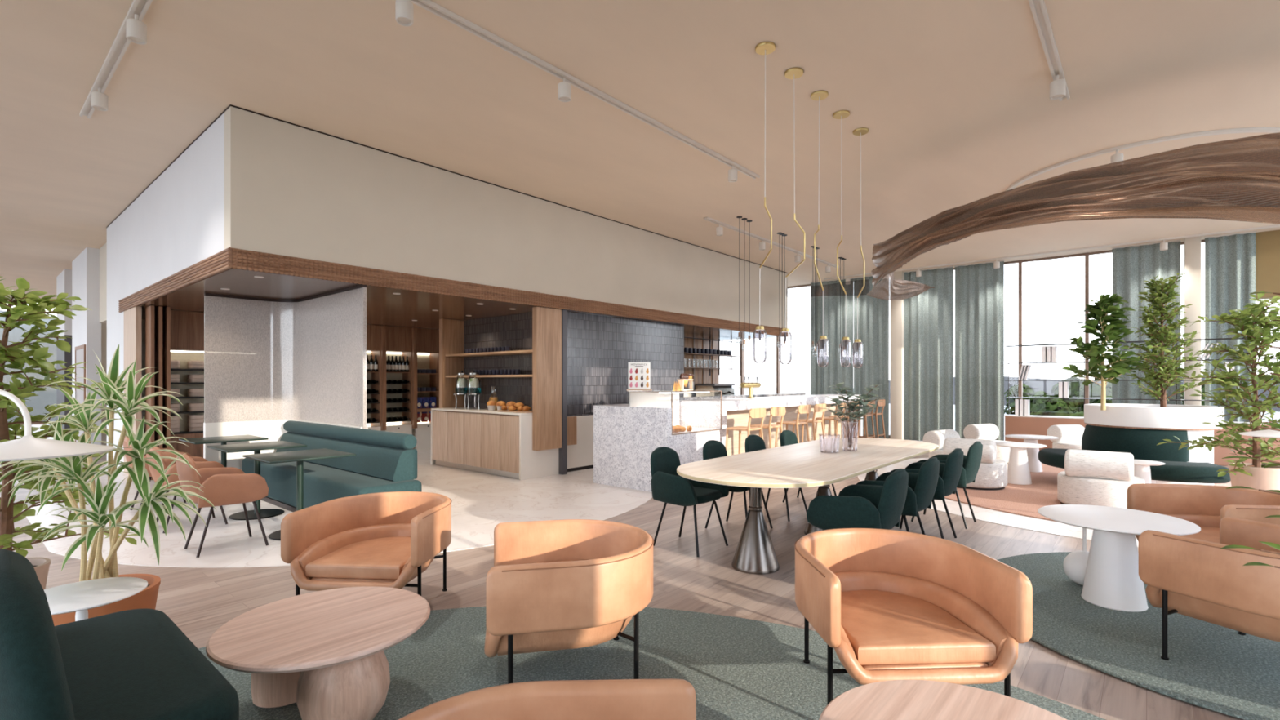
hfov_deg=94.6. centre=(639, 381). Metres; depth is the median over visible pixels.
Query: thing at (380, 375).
shelf
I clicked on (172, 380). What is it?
box
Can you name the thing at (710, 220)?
track rail
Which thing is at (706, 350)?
mug
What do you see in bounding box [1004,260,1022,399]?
window
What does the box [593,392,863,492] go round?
bar counter
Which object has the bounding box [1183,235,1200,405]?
wall column
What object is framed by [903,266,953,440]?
curtain
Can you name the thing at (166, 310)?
screen
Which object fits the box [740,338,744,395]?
window frame
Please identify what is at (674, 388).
cone
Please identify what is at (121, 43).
track rail
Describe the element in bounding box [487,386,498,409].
carafe
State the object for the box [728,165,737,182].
spotlight
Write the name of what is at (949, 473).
dining chair
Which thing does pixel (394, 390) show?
wine bottle
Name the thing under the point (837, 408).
bar stool
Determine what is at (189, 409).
box
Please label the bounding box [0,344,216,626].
dracaena
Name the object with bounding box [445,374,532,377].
oak shelf
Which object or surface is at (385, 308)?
ceiling
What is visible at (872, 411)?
bar stool
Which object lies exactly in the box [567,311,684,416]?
wall tile
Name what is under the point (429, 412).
jar
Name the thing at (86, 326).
wall
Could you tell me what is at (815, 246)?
pendant
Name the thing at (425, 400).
pack
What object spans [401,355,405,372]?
wine bottle
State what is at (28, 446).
floor lamp
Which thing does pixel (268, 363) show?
wall
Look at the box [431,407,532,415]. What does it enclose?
countertop
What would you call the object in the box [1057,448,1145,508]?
armchair
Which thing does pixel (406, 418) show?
wine bottle
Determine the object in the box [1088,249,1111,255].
window
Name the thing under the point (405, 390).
wine bottle
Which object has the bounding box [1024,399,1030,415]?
book
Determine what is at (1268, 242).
wall
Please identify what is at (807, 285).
window
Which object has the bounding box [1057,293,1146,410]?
tree
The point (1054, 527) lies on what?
floor
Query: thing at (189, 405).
box
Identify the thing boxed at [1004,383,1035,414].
tree
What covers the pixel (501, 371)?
cup
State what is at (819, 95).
brass pendant
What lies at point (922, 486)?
dining chair
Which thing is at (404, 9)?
spotlight
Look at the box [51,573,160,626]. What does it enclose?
pot
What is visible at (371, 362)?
wine bottle
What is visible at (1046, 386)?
hill
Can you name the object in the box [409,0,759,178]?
track rail
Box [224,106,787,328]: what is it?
wall
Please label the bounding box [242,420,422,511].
banquette
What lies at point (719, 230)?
spotlight
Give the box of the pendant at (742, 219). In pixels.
[741,217,746,350]
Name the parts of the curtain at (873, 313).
header rail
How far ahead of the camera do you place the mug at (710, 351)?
14.56 m
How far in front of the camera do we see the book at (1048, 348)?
11.37 m
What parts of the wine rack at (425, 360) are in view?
panel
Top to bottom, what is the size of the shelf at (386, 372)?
0.014 m
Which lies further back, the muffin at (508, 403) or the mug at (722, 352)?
the mug at (722, 352)
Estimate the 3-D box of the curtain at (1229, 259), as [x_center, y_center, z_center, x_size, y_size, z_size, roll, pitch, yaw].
[10.473,-0.611,10.488,0.647,3.997,0.123,0,0,41]
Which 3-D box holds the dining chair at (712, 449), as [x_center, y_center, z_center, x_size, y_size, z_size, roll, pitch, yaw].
[0.897,0.989,5.627,0.584,0.817,0.584,0,0,41]
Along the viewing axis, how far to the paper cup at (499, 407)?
8.89 m
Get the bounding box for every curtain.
[810,277,853,395]
[853,275,888,438]
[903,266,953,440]
[954,259,1004,440]
[1111,239,1180,404]
[1204,231,1256,422]
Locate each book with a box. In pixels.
[1014,399,1019,415]
[1017,364,1024,380]
[1019,399,1024,415]
[1021,364,1027,380]
[1024,364,1031,380]
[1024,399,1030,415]
[1041,346,1046,362]
[1046,346,1051,362]
[1051,346,1057,362]
[1058,382,1063,398]
[1063,382,1068,398]
[1196,342,1208,359]
[1200,342,1213,359]
[1204,342,1218,359]
[1223,361,1229,372]
[1229,361,1235,371]
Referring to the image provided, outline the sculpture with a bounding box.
[786,132,1279,300]
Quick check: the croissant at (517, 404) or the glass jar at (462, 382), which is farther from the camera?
the glass jar at (462, 382)
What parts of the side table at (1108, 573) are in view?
rod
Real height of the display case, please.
0.550 m
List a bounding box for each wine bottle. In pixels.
[366,355,368,371]
[368,355,373,371]
[368,398,377,402]
[368,408,377,412]
[369,379,377,383]
[369,417,377,422]
[373,355,377,371]
[386,355,391,372]
[386,379,393,383]
[386,407,393,411]
[390,379,399,383]
[390,388,399,392]
[390,407,399,411]
[391,355,394,372]
[394,355,398,372]
[395,379,404,383]
[395,388,404,392]
[395,416,404,420]
[398,355,401,372]
[400,379,409,383]
[400,388,409,392]
[400,397,409,401]
[400,416,409,420]
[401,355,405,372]
[405,356,408,372]
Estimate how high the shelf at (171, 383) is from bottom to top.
0.024 m
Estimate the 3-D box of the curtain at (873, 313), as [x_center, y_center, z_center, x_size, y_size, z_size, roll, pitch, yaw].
[5.709,-0.611,14.576,0.860,3.997,0.121,0,0,41]
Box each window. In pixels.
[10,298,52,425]
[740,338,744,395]
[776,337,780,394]
[787,284,810,288]
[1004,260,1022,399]
[1022,252,1088,404]
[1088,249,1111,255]
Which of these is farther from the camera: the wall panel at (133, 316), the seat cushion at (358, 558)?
the wall panel at (133, 316)
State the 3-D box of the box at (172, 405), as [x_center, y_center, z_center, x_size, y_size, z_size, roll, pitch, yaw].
[-7.159,0.373,9.011,0.160,0.062,0.210,0,0,41]
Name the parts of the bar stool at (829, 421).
leg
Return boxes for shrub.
[1219,291,1279,568]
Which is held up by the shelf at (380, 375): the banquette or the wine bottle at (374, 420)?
the wine bottle at (374, 420)
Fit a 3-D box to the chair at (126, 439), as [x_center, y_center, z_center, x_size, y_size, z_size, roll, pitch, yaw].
[-5.246,0.989,6.433,0.584,0.817,0.584,0,0,41]
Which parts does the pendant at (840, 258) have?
cord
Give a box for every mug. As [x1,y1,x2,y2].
[684,347,688,352]
[688,347,692,352]
[692,347,697,353]
[697,348,701,353]
[704,348,708,354]
[708,349,712,354]
[712,349,716,354]
[720,350,724,355]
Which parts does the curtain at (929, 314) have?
header rail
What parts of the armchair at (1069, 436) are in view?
seat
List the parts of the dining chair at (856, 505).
armrest, armrest, backrest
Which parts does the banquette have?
seat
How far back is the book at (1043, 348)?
11.43 m
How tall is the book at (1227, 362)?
0.300 m
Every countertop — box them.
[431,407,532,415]
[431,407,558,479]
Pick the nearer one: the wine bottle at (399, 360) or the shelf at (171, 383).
the shelf at (171, 383)
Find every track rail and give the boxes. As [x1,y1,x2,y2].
[79,0,152,118]
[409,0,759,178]
[703,216,839,267]
[823,224,1279,279]
[1005,127,1279,191]
[1028,0,1070,101]
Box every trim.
[106,104,787,273]
[118,247,237,312]
[231,248,788,337]
[558,309,567,474]
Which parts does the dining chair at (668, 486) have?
leg, backrest, armrest, leg, leg, armrest, seat, leg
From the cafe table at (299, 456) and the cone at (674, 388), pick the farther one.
the cone at (674, 388)
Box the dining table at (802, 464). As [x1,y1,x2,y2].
[676,437,938,574]
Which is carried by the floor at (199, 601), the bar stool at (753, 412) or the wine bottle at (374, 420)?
the bar stool at (753, 412)
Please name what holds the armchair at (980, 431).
on the round rug at (1015, 499)
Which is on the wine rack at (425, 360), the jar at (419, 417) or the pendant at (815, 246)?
the jar at (419, 417)
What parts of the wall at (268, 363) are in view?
rail, edge post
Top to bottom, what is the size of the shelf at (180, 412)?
0.024 m
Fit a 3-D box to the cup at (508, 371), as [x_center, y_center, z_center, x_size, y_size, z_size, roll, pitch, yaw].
[-2.034,-0.143,9.227,0.080,0.086,0.080,0,0,41]
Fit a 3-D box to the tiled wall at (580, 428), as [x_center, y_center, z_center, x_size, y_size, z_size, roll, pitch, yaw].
[-0.211,0.968,10.173,0.115,0.855,3.130,0,0,41]
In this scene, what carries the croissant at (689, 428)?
in the display case
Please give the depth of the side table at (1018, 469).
7.93 m
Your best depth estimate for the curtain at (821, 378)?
15.23 m
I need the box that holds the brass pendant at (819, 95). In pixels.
[810,90,829,367]
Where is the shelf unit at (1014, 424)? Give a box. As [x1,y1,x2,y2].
[1004,337,1279,466]
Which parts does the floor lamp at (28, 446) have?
arched stem, lamp shade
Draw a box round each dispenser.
[453,370,467,408]
[466,370,481,408]
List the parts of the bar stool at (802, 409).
leg, seat, leg, backrest, leg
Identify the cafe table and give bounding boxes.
[178,435,268,466]
[206,440,306,519]
[242,448,355,540]
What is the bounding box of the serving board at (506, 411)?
[497,409,533,413]
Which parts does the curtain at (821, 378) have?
header rail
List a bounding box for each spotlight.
[91,87,108,111]
[125,13,146,44]
[395,0,413,26]
[558,77,571,102]
[715,223,723,235]
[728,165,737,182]
[759,240,765,250]
[795,253,800,262]
[825,263,831,272]
[915,268,921,276]
[993,259,999,268]
[1049,75,1066,100]
[1111,149,1123,163]
[1160,240,1168,250]
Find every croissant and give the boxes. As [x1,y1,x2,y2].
[501,405,506,410]
[506,405,516,410]
[514,402,524,407]
[516,405,522,410]
[522,406,529,411]
[673,426,680,432]
[678,426,685,431]
[686,425,692,431]
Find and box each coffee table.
[205,586,430,719]
[818,680,1067,719]
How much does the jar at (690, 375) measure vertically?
0.080 m
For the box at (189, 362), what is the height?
0.062 m
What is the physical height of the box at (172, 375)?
0.062 m
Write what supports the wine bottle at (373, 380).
on the shelf at (380, 375)
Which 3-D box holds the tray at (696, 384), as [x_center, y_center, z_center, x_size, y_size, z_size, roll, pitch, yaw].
[1.866,0.085,14.603,0.560,0.050,0.920,0,0,41]
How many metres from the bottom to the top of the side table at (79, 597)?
0.400 m
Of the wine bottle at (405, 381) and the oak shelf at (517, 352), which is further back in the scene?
the wine bottle at (405, 381)
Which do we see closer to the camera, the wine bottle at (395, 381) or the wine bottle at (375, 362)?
the wine bottle at (375, 362)
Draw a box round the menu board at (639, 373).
[626,362,652,391]
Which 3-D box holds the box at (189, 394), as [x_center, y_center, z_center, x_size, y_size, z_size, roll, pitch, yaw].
[-6.950,0.207,9.254,0.160,0.062,0.210,0,0,41]
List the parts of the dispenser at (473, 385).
lid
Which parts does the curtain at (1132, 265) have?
header rail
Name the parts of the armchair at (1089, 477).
seat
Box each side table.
[43,577,147,621]
[995,441,1047,484]
[1004,434,1058,472]
[1037,504,1200,612]
[1133,459,1165,484]
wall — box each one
[56,247,101,444]
[101,323,106,445]
[106,112,224,471]
[142,319,145,434]
[170,310,439,457]
[203,284,368,470]
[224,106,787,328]
[463,312,532,410]
[567,414,593,471]
[684,337,719,396]
[1255,230,1279,299]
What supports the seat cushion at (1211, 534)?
on the armchair at (1205, 506)
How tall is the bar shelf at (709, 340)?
0.916 m
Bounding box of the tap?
[738,376,760,398]
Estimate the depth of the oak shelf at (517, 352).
9.40 m
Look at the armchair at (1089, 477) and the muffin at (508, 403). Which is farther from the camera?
the muffin at (508, 403)
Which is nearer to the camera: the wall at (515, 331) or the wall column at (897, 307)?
the wall at (515, 331)
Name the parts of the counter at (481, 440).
panel, door, door, door, door, door, panel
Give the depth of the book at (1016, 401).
11.71 m
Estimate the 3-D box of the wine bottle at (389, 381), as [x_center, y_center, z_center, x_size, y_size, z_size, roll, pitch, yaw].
[-4.911,0.008,11.559,0.315,0.074,0.074,0,0,41]
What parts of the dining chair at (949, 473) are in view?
leg, armrest, armrest, leg, leg, backrest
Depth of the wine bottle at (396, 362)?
11.57 m
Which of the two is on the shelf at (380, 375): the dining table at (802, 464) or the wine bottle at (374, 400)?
the wine bottle at (374, 400)
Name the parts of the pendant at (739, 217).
cord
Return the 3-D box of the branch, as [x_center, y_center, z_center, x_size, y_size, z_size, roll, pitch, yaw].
[2.042,0.319,5.635,0.467,0.623,0.806,0,0,41]
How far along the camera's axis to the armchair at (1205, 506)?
4.24 m
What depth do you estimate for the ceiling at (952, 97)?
5.45 m
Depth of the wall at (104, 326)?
11.79 m
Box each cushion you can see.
[275,431,417,481]
[305,537,410,580]
[840,590,995,665]
[1182,526,1219,542]
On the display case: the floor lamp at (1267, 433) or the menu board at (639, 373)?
the menu board at (639, 373)
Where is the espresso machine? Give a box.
[695,383,734,396]
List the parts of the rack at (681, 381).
post, post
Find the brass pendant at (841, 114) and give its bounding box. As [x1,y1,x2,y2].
[832,110,851,367]
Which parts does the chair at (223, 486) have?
backrest, leg, leg, armrest, armrest, leg, leg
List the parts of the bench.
seat, backrest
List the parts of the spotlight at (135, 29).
stem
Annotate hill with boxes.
[888,374,1279,411]
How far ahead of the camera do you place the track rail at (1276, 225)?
11.51 m
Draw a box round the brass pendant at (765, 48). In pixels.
[753,41,775,363]
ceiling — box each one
[0,0,1279,299]
[138,267,784,340]
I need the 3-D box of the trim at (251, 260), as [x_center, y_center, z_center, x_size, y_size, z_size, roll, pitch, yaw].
[-0.164,-1.162,9.900,0.081,0.195,11.384,0,0,41]
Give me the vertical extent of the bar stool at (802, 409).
1.035 m
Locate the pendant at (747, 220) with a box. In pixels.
[746,220,751,346]
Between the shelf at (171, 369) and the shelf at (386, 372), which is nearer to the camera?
the shelf at (171, 369)
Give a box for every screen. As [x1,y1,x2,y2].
[145,305,154,479]
[154,306,162,448]
[162,306,170,448]
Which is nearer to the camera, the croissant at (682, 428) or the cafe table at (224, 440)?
the cafe table at (224, 440)
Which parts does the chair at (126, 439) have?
backrest, leg, armrest, armrest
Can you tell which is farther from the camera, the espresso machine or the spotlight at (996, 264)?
the espresso machine
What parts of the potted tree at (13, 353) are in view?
pot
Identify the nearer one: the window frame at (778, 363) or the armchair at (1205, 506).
the armchair at (1205, 506)
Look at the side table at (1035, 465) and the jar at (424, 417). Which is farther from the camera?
the jar at (424, 417)
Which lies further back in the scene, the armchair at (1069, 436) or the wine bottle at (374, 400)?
the wine bottle at (374, 400)
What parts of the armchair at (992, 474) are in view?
seat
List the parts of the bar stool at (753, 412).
leg, leg, seat, leg, backrest, leg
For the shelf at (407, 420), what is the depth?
11.61 m
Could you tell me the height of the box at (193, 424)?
0.062 m
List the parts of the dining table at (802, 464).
cone leg, cone leg, cone leg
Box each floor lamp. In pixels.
[0,389,115,461]
[1238,428,1279,438]
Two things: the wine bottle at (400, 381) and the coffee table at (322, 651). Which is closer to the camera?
the coffee table at (322, 651)
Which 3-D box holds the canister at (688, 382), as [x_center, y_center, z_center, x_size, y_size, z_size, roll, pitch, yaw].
[0.692,0.059,8.457,0.120,0.130,0.150,0,0,41]
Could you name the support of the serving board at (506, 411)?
on the counter at (481, 440)
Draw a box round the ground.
[733,386,1279,440]
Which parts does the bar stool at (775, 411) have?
seat, leg, backrest, leg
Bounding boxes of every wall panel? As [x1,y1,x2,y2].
[124,306,142,475]
[532,306,561,450]
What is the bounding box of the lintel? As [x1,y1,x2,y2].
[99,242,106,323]
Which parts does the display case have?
panel, glass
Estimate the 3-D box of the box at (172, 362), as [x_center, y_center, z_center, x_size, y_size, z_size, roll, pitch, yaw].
[-7.159,-0.287,9.011,0.160,0.062,0.210,0,0,41]
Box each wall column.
[890,271,904,439]
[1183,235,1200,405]
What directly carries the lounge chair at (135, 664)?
on the round rug at (736, 668)
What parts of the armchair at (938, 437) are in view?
seat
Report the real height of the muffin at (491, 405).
0.155 m
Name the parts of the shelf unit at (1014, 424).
post, post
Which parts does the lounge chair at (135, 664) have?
backrest, seat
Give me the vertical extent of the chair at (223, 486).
0.817 m
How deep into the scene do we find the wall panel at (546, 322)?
8.55 m
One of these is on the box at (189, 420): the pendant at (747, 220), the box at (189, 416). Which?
the box at (189, 416)
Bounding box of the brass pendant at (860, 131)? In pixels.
[852,127,868,368]
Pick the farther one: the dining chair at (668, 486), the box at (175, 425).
the box at (175, 425)
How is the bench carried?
on the round rug at (1015, 499)
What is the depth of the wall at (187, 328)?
9.14 m
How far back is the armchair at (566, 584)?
2.52 m
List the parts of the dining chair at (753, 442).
backrest, leg, leg, leg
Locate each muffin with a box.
[486,400,496,410]
[496,400,506,410]
[506,400,515,410]
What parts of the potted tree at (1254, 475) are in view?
pot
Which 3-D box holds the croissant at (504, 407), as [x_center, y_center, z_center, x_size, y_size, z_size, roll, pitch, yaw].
[-2.028,0.400,8.830,0.073,0.077,0.149,0,0,18]
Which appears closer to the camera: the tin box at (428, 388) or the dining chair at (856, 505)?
the dining chair at (856, 505)
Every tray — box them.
[672,426,718,434]
[695,383,734,386]
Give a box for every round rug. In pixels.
[197,606,1106,719]
[944,462,1231,521]
[997,551,1279,719]
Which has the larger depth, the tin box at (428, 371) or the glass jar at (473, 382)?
the tin box at (428, 371)
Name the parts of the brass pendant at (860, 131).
cord, cord, bent rod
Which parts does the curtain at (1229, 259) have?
header rail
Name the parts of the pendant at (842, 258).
cord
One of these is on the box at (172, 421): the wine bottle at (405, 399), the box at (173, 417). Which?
the box at (173, 417)
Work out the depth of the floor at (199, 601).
4.20 m
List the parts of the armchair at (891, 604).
leg, leg, leg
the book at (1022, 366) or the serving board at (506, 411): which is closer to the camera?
the serving board at (506, 411)
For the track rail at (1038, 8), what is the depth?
4.46 m
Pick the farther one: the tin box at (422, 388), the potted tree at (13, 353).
the tin box at (422, 388)
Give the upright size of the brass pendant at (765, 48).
2.470 m
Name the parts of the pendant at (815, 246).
cord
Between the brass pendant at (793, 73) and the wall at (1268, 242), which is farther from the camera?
the wall at (1268, 242)
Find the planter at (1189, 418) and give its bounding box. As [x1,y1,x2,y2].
[1084,403,1224,485]
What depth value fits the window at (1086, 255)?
11.99 m
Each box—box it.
[170,360,179,364]
[170,364,179,368]
[170,373,179,377]
[170,378,179,382]
[170,388,179,392]
[170,392,179,396]
[170,403,179,408]
[170,408,179,412]
[170,415,179,419]
[170,419,179,424]
[170,423,179,428]
[170,427,179,432]
[187,360,204,364]
[187,364,204,368]
[187,374,204,378]
[187,378,204,382]
[187,388,204,392]
[187,392,204,396]
[187,403,204,407]
[187,407,204,411]
[187,414,204,418]
[187,418,204,423]
[187,422,203,427]
[187,426,203,431]
[419,386,426,391]
[420,368,426,373]
[425,368,431,373]
[425,386,431,391]
[431,368,435,373]
[431,386,435,391]
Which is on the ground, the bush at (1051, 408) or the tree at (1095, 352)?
the bush at (1051, 408)
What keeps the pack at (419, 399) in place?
on the wine rack at (425, 360)
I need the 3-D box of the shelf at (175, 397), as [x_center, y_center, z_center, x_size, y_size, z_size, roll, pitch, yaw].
[-6.841,0.250,9.358,0.230,0.024,1.300,0,0,41]
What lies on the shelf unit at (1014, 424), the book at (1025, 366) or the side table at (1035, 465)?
the book at (1025, 366)
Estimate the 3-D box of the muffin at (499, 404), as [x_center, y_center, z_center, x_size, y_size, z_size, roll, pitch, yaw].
[-2.104,0.372,8.945,0.150,0.155,0.150,0,0,-17]
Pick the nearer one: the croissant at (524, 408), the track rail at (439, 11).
the track rail at (439, 11)
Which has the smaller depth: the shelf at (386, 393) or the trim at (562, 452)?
the trim at (562, 452)
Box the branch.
[823,382,885,448]
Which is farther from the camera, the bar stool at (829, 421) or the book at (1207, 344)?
the bar stool at (829, 421)
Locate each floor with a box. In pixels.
[0,424,1243,719]
[22,449,652,567]
[857,457,1138,547]
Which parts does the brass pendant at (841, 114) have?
cord, bent rod, cord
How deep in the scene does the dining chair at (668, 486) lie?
4.92 m
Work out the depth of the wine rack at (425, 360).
12.23 m
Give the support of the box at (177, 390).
on the box at (175, 394)
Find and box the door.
[74,344,85,442]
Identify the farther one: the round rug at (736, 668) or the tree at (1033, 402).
the tree at (1033, 402)
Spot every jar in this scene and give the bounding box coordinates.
[417,412,421,422]
[421,411,427,422]
[427,411,431,421]
[455,375,467,387]
[466,375,481,387]
[687,373,693,378]
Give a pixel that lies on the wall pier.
(451, 331)
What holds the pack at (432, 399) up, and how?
on the wine rack at (425, 360)
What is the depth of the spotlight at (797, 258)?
11.82 m
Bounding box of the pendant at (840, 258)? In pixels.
[838,257,842,353]
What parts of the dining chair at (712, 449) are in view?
leg, backrest, leg, armrest, leg, leg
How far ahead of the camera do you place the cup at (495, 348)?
9.42 m
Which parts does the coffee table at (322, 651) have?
drum leg, ball leg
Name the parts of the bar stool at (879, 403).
leg, leg, seat, leg, backrest, leg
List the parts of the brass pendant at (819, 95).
cord, bent rod, cord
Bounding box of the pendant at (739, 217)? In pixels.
[736,216,742,344]
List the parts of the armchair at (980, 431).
seat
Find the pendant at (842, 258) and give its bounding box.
[840,257,844,358]
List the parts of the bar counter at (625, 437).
leg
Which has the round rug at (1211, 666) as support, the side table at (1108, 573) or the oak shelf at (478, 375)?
the side table at (1108, 573)
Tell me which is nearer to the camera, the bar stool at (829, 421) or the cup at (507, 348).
the cup at (507, 348)
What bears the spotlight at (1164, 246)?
attached to the track rail at (1276, 225)
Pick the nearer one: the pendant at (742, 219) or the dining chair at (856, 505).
the dining chair at (856, 505)
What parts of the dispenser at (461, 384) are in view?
lid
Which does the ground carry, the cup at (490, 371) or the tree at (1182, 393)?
the tree at (1182, 393)
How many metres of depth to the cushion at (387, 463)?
6.07 m
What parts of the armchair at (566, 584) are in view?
leg, leg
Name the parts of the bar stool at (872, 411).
leg, backrest, leg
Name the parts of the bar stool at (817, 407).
leg, seat, leg, backrest, leg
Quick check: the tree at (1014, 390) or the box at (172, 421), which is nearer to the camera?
the box at (172, 421)
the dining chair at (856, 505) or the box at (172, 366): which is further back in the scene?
the box at (172, 366)
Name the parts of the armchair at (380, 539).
leg, leg, leg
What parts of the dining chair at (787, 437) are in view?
backrest, leg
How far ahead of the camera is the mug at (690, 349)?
13.92 m
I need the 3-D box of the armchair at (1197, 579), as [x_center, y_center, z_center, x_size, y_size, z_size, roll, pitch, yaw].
[3.056,1.065,2.820,0.806,0.629,0.792,0,0,-23]
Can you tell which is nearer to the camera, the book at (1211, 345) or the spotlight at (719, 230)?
the spotlight at (719, 230)
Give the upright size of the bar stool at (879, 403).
1.035 m
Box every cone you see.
[672,381,676,391]
[679,373,684,378]
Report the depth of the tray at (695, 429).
7.94 m
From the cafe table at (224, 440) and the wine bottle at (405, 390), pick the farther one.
the wine bottle at (405, 390)
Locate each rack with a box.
[412,351,439,450]
[676,378,693,390]
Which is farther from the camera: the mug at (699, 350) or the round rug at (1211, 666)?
the mug at (699, 350)
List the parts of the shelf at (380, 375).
panel, post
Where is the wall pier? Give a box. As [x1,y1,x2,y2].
[439,319,463,408]
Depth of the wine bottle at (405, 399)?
11.76 m
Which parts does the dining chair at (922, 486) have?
armrest, armrest, leg, leg, backrest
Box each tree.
[0,276,137,589]
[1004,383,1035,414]
[1026,392,1053,415]
[1029,391,1049,395]
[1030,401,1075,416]
[1044,398,1077,411]
[1051,376,1084,409]
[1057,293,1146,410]
[1064,410,1084,417]
[1073,382,1111,411]
[1092,395,1111,404]
[1105,382,1111,394]
[1123,272,1213,407]
[1157,290,1279,490]
[1180,386,1204,404]
[1182,397,1204,405]
[1200,386,1204,399]
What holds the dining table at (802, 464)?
on the floor at (199, 601)
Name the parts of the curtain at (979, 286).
header rail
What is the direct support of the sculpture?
hanging from the ceiling at (952, 97)
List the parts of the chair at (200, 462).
backrest, leg, leg, armrest, armrest, leg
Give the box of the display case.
[626,390,721,435]
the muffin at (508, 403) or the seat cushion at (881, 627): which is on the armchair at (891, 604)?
the seat cushion at (881, 627)
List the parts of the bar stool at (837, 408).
leg, seat, leg, backrest, leg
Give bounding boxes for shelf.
[170,368,204,370]
[170,382,204,384]
[170,396,204,398]
[170,411,204,413]
[170,431,203,434]
[366,324,386,431]
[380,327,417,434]
[386,372,410,373]
[386,383,410,384]
[386,392,410,393]
[386,401,410,403]
[386,410,410,413]
[386,419,410,422]
[445,349,532,356]
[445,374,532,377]
[684,337,741,375]
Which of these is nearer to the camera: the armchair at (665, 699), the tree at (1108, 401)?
the armchair at (665, 699)
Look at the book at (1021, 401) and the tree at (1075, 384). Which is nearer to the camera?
the book at (1021, 401)
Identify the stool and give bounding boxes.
[724,407,765,453]
[750,406,785,448]
[774,404,811,447]
[792,403,826,442]
[814,403,846,439]
[827,401,858,438]
[846,400,875,438]
[857,399,885,438]
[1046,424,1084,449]
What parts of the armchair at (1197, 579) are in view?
leg, leg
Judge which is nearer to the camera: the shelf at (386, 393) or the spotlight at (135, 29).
the spotlight at (135, 29)
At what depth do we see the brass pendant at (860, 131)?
6.12 m
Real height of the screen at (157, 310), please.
2.456 m
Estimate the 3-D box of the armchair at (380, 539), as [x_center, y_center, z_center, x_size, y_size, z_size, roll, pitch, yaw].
[-1.584,1.065,3.655,0.806,0.629,0.792,0,0,5]
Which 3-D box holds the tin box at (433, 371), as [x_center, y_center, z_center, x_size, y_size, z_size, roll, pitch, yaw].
[-4.287,-0.206,12.206,0.120,0.085,0.100,0,0,41]
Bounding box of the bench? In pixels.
[1038,424,1231,484]
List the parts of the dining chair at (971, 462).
armrest, armrest, leg, leg, backrest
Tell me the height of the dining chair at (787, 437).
0.817 m
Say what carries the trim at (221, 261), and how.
attached to the wall at (177, 223)
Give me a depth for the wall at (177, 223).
7.25 m
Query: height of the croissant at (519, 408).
0.077 m
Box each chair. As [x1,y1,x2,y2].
[0,549,239,719]
[123,435,195,510]
[146,446,227,533]
[175,453,268,557]
[650,446,729,557]
[702,440,773,528]
[744,434,807,521]
[779,430,836,502]
[806,468,908,530]
[856,457,939,534]
[890,448,964,538]
[911,441,982,528]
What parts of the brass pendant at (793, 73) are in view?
cord, cord, bent rod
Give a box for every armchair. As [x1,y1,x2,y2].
[280,491,451,595]
[398,678,696,719]
[484,519,653,684]
[794,528,1032,704]
[922,429,959,457]
[942,437,1007,490]
[963,423,1015,464]
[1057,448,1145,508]
[1127,483,1279,542]
[1138,516,1279,660]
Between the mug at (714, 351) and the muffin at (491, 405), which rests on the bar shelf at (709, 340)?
the mug at (714, 351)
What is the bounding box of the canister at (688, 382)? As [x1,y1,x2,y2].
[684,381,693,389]
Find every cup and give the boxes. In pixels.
[487,405,495,410]
[488,369,492,374]
[493,346,497,351]
[496,405,502,410]
[499,369,503,374]
[505,346,510,351]
[506,368,511,374]
[511,368,515,374]
[515,368,520,374]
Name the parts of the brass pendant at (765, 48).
cord, cord, bent rod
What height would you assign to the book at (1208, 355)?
0.278 m
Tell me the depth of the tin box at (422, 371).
11.98 m
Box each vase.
[818,433,839,453]
[841,418,857,451]
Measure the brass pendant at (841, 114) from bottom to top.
2.468 m
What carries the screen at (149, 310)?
on the floor at (480, 501)
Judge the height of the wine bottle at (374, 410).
0.074 m
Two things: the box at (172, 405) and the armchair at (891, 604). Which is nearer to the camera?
the armchair at (891, 604)
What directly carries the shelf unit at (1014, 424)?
on the floor at (199, 601)
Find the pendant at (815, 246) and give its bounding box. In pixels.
[813,246,817,356]
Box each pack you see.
[417,396,422,408]
[421,396,429,408]
[429,396,435,408]
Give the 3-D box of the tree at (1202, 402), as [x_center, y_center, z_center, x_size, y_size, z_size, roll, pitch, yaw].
[36.390,4.671,38.304,3.358,7.200,2.750,0,0,41]
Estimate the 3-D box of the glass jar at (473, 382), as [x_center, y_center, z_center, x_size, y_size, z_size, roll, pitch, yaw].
[-2.692,0.003,9.580,0.226,0.208,0.226,0,0,23]
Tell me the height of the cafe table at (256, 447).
0.724 m
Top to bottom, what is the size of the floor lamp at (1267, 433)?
1.240 m
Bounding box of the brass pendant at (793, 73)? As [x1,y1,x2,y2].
[778,67,804,364]
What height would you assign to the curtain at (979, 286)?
3.997 m

